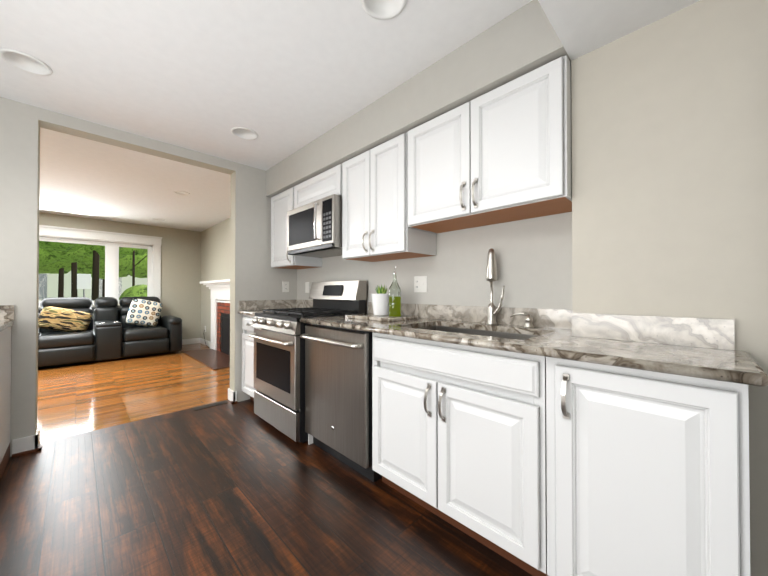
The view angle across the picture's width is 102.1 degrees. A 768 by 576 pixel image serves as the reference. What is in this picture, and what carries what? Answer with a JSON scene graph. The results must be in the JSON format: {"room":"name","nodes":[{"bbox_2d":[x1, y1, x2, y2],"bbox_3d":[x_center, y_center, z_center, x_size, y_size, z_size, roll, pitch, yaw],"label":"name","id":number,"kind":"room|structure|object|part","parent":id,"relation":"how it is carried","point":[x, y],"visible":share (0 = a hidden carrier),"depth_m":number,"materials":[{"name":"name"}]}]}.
{"room":"kitchen","nodes":[
{"label":"kitchen","id":0,"kind":"room"},
{"bbox_2d":[38,212,200,338],"bbox_3d":[-5.642,-0.046,5.180,4.850,2.400,0.200,1,-1,-45],"label":"wall","id":1,"kind":"structure","parent":0,"point":[180,297],"depth_m":6.38,"materials":[{"name":"paint"}]},
{"bbox_2d":[38,225,161,314],"bbox_3d":[-5.617,-0.307,5.157,3.150,1.460,0.272,1,-1,-45],"label":"window","id":2,"kind":"structure","parent":1,"relation":"in","point":[111,268],"depth_m":5.74,"materials":[{"name":"white"}]},
{"bbox_2d":[182,338,199,344],"bbox_3d":[-5.620,1.097,5.040,4.700,0.110,0.015,1,-1,-45],"label":"baseboard","id":3,"kind":"structure","parent":1,"relation":"attached to","point":[194,340],"depth_m":6.56,"materials":[{"name":"white"}]},
{"bbox_2d":[0,97,296,456],"bbox_3d":[-2.656,-0.074,2.045,4.700,2.400,0.142,1,-1,-45],"label":"wall","id":4,"kind":"structure","parent":0,"point":[258,276],"depth_m":2.18,"materials":[{"name":"paint"}]},
{"bbox_2d":[12,427,39,450],"bbox_3d":[-3.453,1.064,1.359,2.615,0.110,0.015,1,-1,-45],"label":"baseboard","id":5,"kind":"structure","parent":4,"relation":"attached to","point":[25,445],"depth_m":2.12,"materials":[{"name":"white wood"}]},
{"bbox_2d":[228,388,236,399],"bbox_3d":[-1.326,1.083,3.456,0.770,0.110,0.017,1,-1,-45],"label":"baseboard","id":6,"kind":"structure","parent":4,"relation":"attached to","point":[232,395],"depth_m":3.11,"materials":[{"name":"white wood"}]},
{"bbox_3d":[-1.982,1.121,2.590,1.440,0.018,0.053,1,-1,-45],"label":"baseboard shoe mould","id":7,"kind":"part","parent":6,"relation":"part of","materials":[{"name":"brown wood"}]},
{"bbox_2d":[283,281,288,291],"bbox_3d":[-1.097,-0.022,3.476,0.075,0.118,0.008,1,-1,-45],"label":"outlet","id":8,"kind":"object","parent":4,"relation":"attached to","point":[285,286],"visible":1,"depth_m":3.47,"materials":[{"name":"white plastic"}]},
{"bbox_2d":[201,218,229,340],"bbox_3d":[-2.438,-0.045,5.278,0.150,2.400,4.160,1,-1,-45],"label":"wall","id":9,"kind":"structure","parent":0,"point":[215,252],"depth_m":6.19,"materials":[{"name":"paint"}]},
{"bbox_2d":[200,338,210,346],"bbox_3d":[-3.638,1.109,6.367,0.015,0.110,0.850,1,-1,-45],"label":"baseboard","id":10,"kind":"structure","parent":9,"relation":"attached to","point":[202,341],"depth_m":6.44,"materials":[{"name":"white"}]},
{"bbox_2d":[0,0,531,231],"bbox_3d":[-2.518,-1.325,2.023,4.850,0.100,9.100,1,-1,-45],"label":"ceiling","id":11,"kind":"structure","parent":0,"point":[283,79],"depth_m":1.88,"materials":[{"name":"paint"}]},
{"bbox_2d":[0,48,52,75],"bbox_3d":[-2.021,-1.289,1.754,0.206,0.036,0.206,1,-1,-45],"label":"recessed light","id":12,"kind":"object","parent":11,"relation":"in","point":[25,62],"visible":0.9,"depth_m":1.75,"materials":[{"name":"white plastic"}]},
{"bbox_2d":[173,191,189,195],"bbox_3d":[-2.655,-1.268,4.078,0.186,0.036,0.186,1,-1,-45],"label":"recessed light","id":13,"kind":"object","parent":11,"relation":"in","point":[182,193],"visible":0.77,"depth_m":4.09,"materials":[{"name":"white plastic"}]},
{"bbox_2d":[231,127,257,139],"bbox_3d":[-1.139,-1.282,2.540,0.206,0.036,0.206,1,-1,-45],"label":"recessed light","id":14,"kind":"object","parent":11,"relation":"in","point":[244,133],"visible":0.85,"depth_m":2.54,"materials":[{"name":"white plastic"}]},
{"bbox_2d":[361,0,406,19],"bbox_3d":[-0.001,-1.293,1.372,0.206,0.036,0.206,1,-1,-45],"label":"recessed light","id":15,"kind":"object","parent":11,"relation":"in","point":[383,9],"visible":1,"depth_m":1.41,"materials":[{"name":"white plastic"}]},
{"bbox_2d":[0,343,532,575],"bbox_3d":[-2.501,1.149,1.877,4.700,0.050,8.900,1,-1,-45],"label":"floor","id":16,"kind":"structure","parent":0,"point":[241,488],"depth_m":1.66,"materials":[{"name":"brown wood"}]},
{"bbox_2d":[0,305,13,479],"bbox_3d":[-2.729,0.612,1.401,1.304,1.014,0.660,1,-1,-45],"label":"base cabinet","id":17,"kind":"object","parent":16,"relation":"on","point":[6,317],"visible":1,"depth_m":1.94,"materials":[{"name":"wood"}]},
{"bbox_2d":[38,297,181,367],"bbox_3d":[-5.117,0.627,4.491,3.660,0.980,1.290,1,-1,-45],"label":"recliner sofa","id":18,"kind":"object","parent":16,"relation":"on","point":[139,326],"visible":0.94,"depth_m":4.99,"materials":[{"name":"black leather"}]},
{"bbox_2d":[184,279,229,369],"bbox_3d":[-2.839,0.504,5.201,0.520,1.300,2.160,1,-1,-45],"label":"brick fireplace surround","id":19,"kind":"object","parent":16,"relation":"on","point":[216,356],"visible":0.52,"depth_m":5.54,"materials":[{"name":"red brick"},{"name":"black enamel"}]},
{"bbox_2d":[192,400,228,410],"bbox_3d":[-1.683,1.131,3.013,0.300,0.005,0.100,1,-1,-45],"label":"floor vent","id":20,"kind":"object","parent":16,"relation":"in","point":[209,405],"visible":1,"depth_m":3.00,"materials":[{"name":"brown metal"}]},
{"bbox_2d":[242,314,256,400],"bbox_3d":[-1.059,0.693,3.155,0.654,0.884,0.505,1,-1,-45],"label":"base cabinet","id":21,"kind":"object","parent":16,"relation":"on","point":[248,388],"visible":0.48,"depth_m":3.01,"materials":[{"name":"white wood"}]},
{"bbox_2d":[248,280,366,442],"bbox_3d":[-0.670,0.531,2.660,0.740,1.200,0.734,1,-1,-45],"label":"range","id":22,"kind":"object","parent":16,"relation":"on","point":[279,372],"visible":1,"depth_m":2.44,"materials":[{"name":"silver metal"}]},
{"bbox_2d":[248,328,299,410],"bbox_3d":[-0.895,0.602,2.438,0.108,0.525,0.726,1,-1,-45],"label":"oven","id":23,"kind":"object","parent":22,"relation":"in","point":[276,352],"depth_m":2.37,"materials":[{"name":"silver glass"}]},
{"bbox_3d":[-0.871,0.270,2.464,0.045,0.118,0.734,1,-1,-45],"label":"control panel","id":24,"kind":"part","parent":22,"relation":"part of","materials":[{"name":"silver metal"}]},
{"bbox_3d":[-0.868,0.984,2.461,0.033,0.200,0.726,1,-1,-45],"label":"drawer","id":25,"kind":"part","parent":22,"relation":"part of","materials":[{"name":"silver metal"}]},
{"bbox_2d":[300,324,381,481],"bbox_3d":[-0.141,0.686,2.187,0.691,0.880,0.666,1,-1,-45],"label":"dishwasher","id":26,"kind":"object","parent":16,"relation":"on","point":[338,393],"visible":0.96,"depth_m":1.92,"materials":[{"name":"silver metal"}]},
{"bbox_3d":[-0.361,0.330,1.967,0.066,0.026,0.611,1,-1,-45],"label":"handle","id":27,"kind":"part","parent":26,"relation":"part of","materials":[{"name":"silver metal"}]},
{"bbox_2d":[372,332,547,575],"bbox_3d":[0.448,0.679,1.626,0.654,0.884,0.915,1,-1,-45],"label":"base cabinet","id":28,"kind":"object","parent":16,"relation":"on","point":[458,436],"visible":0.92,"depth_m":1.31,"materials":[{"name":"white wood"}]},
{"bbox_2d":[238,299,767,385],"bbox_3d":[-0.061,0.278,2.137,0.668,0.334,3.363,1,-1,-45],"label":"countertop","id":29,"kind":"structure","parent":28,"relation":"on","point":[703,348],"depth_m":1.19,"materials":[{"name":"grey stone"}]},
{"bbox_2d":[345,313,417,321],"bbox_3d":[-0.024,0.201,2.215,0.290,0.020,0.450,1,-1,-45],"label":"board","id":30,"kind":"object","parent":29,"relation":"on","point":[372,316],"visible":0.73,"depth_m":2.12,"materials":[{"name":"beige stone"}]},
{"bbox_2d":[371,284,388,315],"bbox_3d":[-0.016,0.078,2.265,0.162,0.226,0.162,1,-1,-45],"label":"plant pot","id":31,"kind":"object","parent":30,"relation":"on","point":[380,302],"visible":0.9,"depth_m":2.21,"materials":[{"name":"white ceramic"}]},
{"bbox_2d":[389,266,400,316],"bbox_3d":[0.075,0.017,2.159,0.086,0.347,0.086,1,-1,-45],"label":"oil bottle","id":32,"kind":"object","parent":30,"relation":"on","point":[394,300],"visible":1,"depth_m":2.12,"materials":[{"name":"green glass"}]},
{"bbox_2d":[418,326,538,339],"bbox_3d":[0.446,0.339,1.623,0.424,0.204,0.734,1,-1,-45],"label":"countertop sink","id":33,"kind":"object","parent":29,"relation":"in","point":[475,330],"depth_m":1.76,"materials":[{"name":"silver metal"}]},
{"bbox_2d":[486,248,504,324],"bbox_3d":[0.644,-0.014,1.796,0.064,0.443,0.110,1,-1,-45],"label":"faucet","id":34,"kind":"object","parent":29,"relation":"on","point":[491,278],"visible":1,"depth_m":1.79,"materials":[{"name":"silver metal"}]},
{"bbox_3d":[0.658,0.069,1.781,0.038,0.173,0.069,1,-1,-45],"label":"faucet lever","id":35,"kind":"part","parent":34,"relation":"part of","materials":[{"name":"silver metal"}]},
{"bbox_2d":[510,312,533,327],"bbox_3d":[0.749,0.167,1.688,0.047,0.080,0.122,1,-1,-45],"label":"soap dispenser","id":36,"kind":"object","parent":29,"relation":"on","point":[528,320],"visible":1,"depth_m":1.65,"materials":[{"name":"silver metal"}]},
{"bbox_2d":[546,357,749,575],"bbox_3d":[0.849,0.674,1.042,0.404,0.884,0.471,1,-1,-45],"label":"base cabinet","id":37,"kind":"object","parent":16,"relation":"on","point":[647,473],"visible":0.9,"depth_m":0.90,"materials":[{"name":"white wood"}]},
{"bbox_2d":[297,212,571,312],"bbox_3d":[0.615,-0.074,2.039,0.150,2.400,4.740,1,-1,-45],"label":"wall","id":38,"kind":"structure","parent":0,"point":[533,256],"depth_m":1.93,"materials":[{"name":"paint"}]},
{"bbox_2d":[271,187,321,268],"bbox_3d":[-0.941,-0.603,3.251,0.366,0.760,0.497,1,-1,-45],"label":"upper cabinet","id":39,"kind":"object","parent":38,"relation":"attached to","point":[282,204],"visible":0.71,"depth_m":3.14,"materials":[{"name":"white wood"}]},
{"bbox_2d":[305,282,308,292],"bbox_3d":[-0.842,-0.014,3.403,0.008,0.118,0.075,1,-1,-45],"label":"light switch","id":40,"kind":"object","parent":38,"relation":"attached to","point":[306,287],"visible":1,"depth_m":3.40,"materials":[{"name":"white plastic"}]},
{"bbox_2d":[294,164,341,208],"bbox_3d":[-0.485,-0.859,2.817,0.330,0.256,0.756,1,-1,-45],"label":"upper cabinet","id":41,"kind":"object","parent":38,"relation":"attached to","point":[321,185],"visible":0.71,"depth_m":2.65,"materials":[{"name":"white wood"}]},
{"bbox_2d":[287,194,341,257],"bbox_3d":[-0.526,-0.523,2.770,0.449,0.406,0.746,1,-1,-45],"label":"microwave","id":42,"kind":"object","parent":41,"relation":"attached to","point":[314,228],"visible":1,"depth_m":2.58,"materials":[{"name":"silver metal"}]},
{"bbox_3d":[-0.642,-0.534,2.636,0.001,0.326,0.686,1,-1,-45],"label":"glass","id":43,"kind":"part","parent":42,"relation":"part of","materials":[{"name":"black glass"}]},
{"bbox_3d":[-0.547,-0.545,2.507,0.051,0.310,0.024,1,-1,-45],"label":"handle","id":44,"kind":"part","parent":42,"relation":"part of","materials":[{"name":"silver metal"}]},
{"bbox_2d":[342,132,435,261],"bbox_3d":[0.004,-0.611,2.293,0.366,0.760,0.666,1,-1,-45],"label":"upper cabinet","id":45,"kind":"object","parent":38,"relation":"attached to","point":[375,228],"visible":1,"depth_m":2.14,"materials":[{"name":"white wood"}]},
{"bbox_2d":[414,276,426,291],"bbox_3d":[0.266,-0.032,2.277,0.012,0.118,0.118,1,-1,-45],"label":"outlet","id":46,"kind":"object","parent":38,"relation":"attached to","point":[420,283],"visible":1,"depth_m":2.28,"materials":[{"name":"white plastic"}]},
{"bbox_2d":[238,299,734,349],"bbox_3d":[-0.065,0.161,2.159,0.643,0.100,3.328,1,-1,-45],"label":"backsplash","id":47,"kind":"structure","parent":38,"relation":"attached to","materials":[{"name":"grey stone"}]},
{"bbox_2d":[408,55,571,232],"bbox_3d":[0.556,-0.694,1.734,0.366,0.606,0.897,1,-1,-45],"label":"upper cabinet","id":48,"kind":"object","parent":38,"relation":"attached to","point":[502,154],"visible":1,"depth_m":1.54,"materials":[{"name":"white wood"}]},
{"bbox_2d":[266,0,699,196],"bbox_3d":[-0.991,-1.152,0.366,4.500,0.274,4.600,1,-1,-45],"label":"soffit","id":49,"kind":"structure","parent":0,"point":[523,40],"depth_m":1.56,"materials":[{"name":"paint"}]},
{"bbox_2d":[571,0,767,575],"bbox_3d":[1.526,0.052,0.830,0.250,2.125,1.740,1,-1,-45],"label":"wall","id":50,"kind":"structure","parent":0,"point":[669,121],"depth_m":1.11,"materials":[{"name":"paint"}]},
{"label":"outside","id":51,"kind":"structure","parent":0,"visible":0},
{"bbox_2d":[39,241,147,300],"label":"window","id":52,"kind":"structure","parent":51,"point":[71,270],"depth_m":10.98,"materials":[{"name":"green"}]}
]}

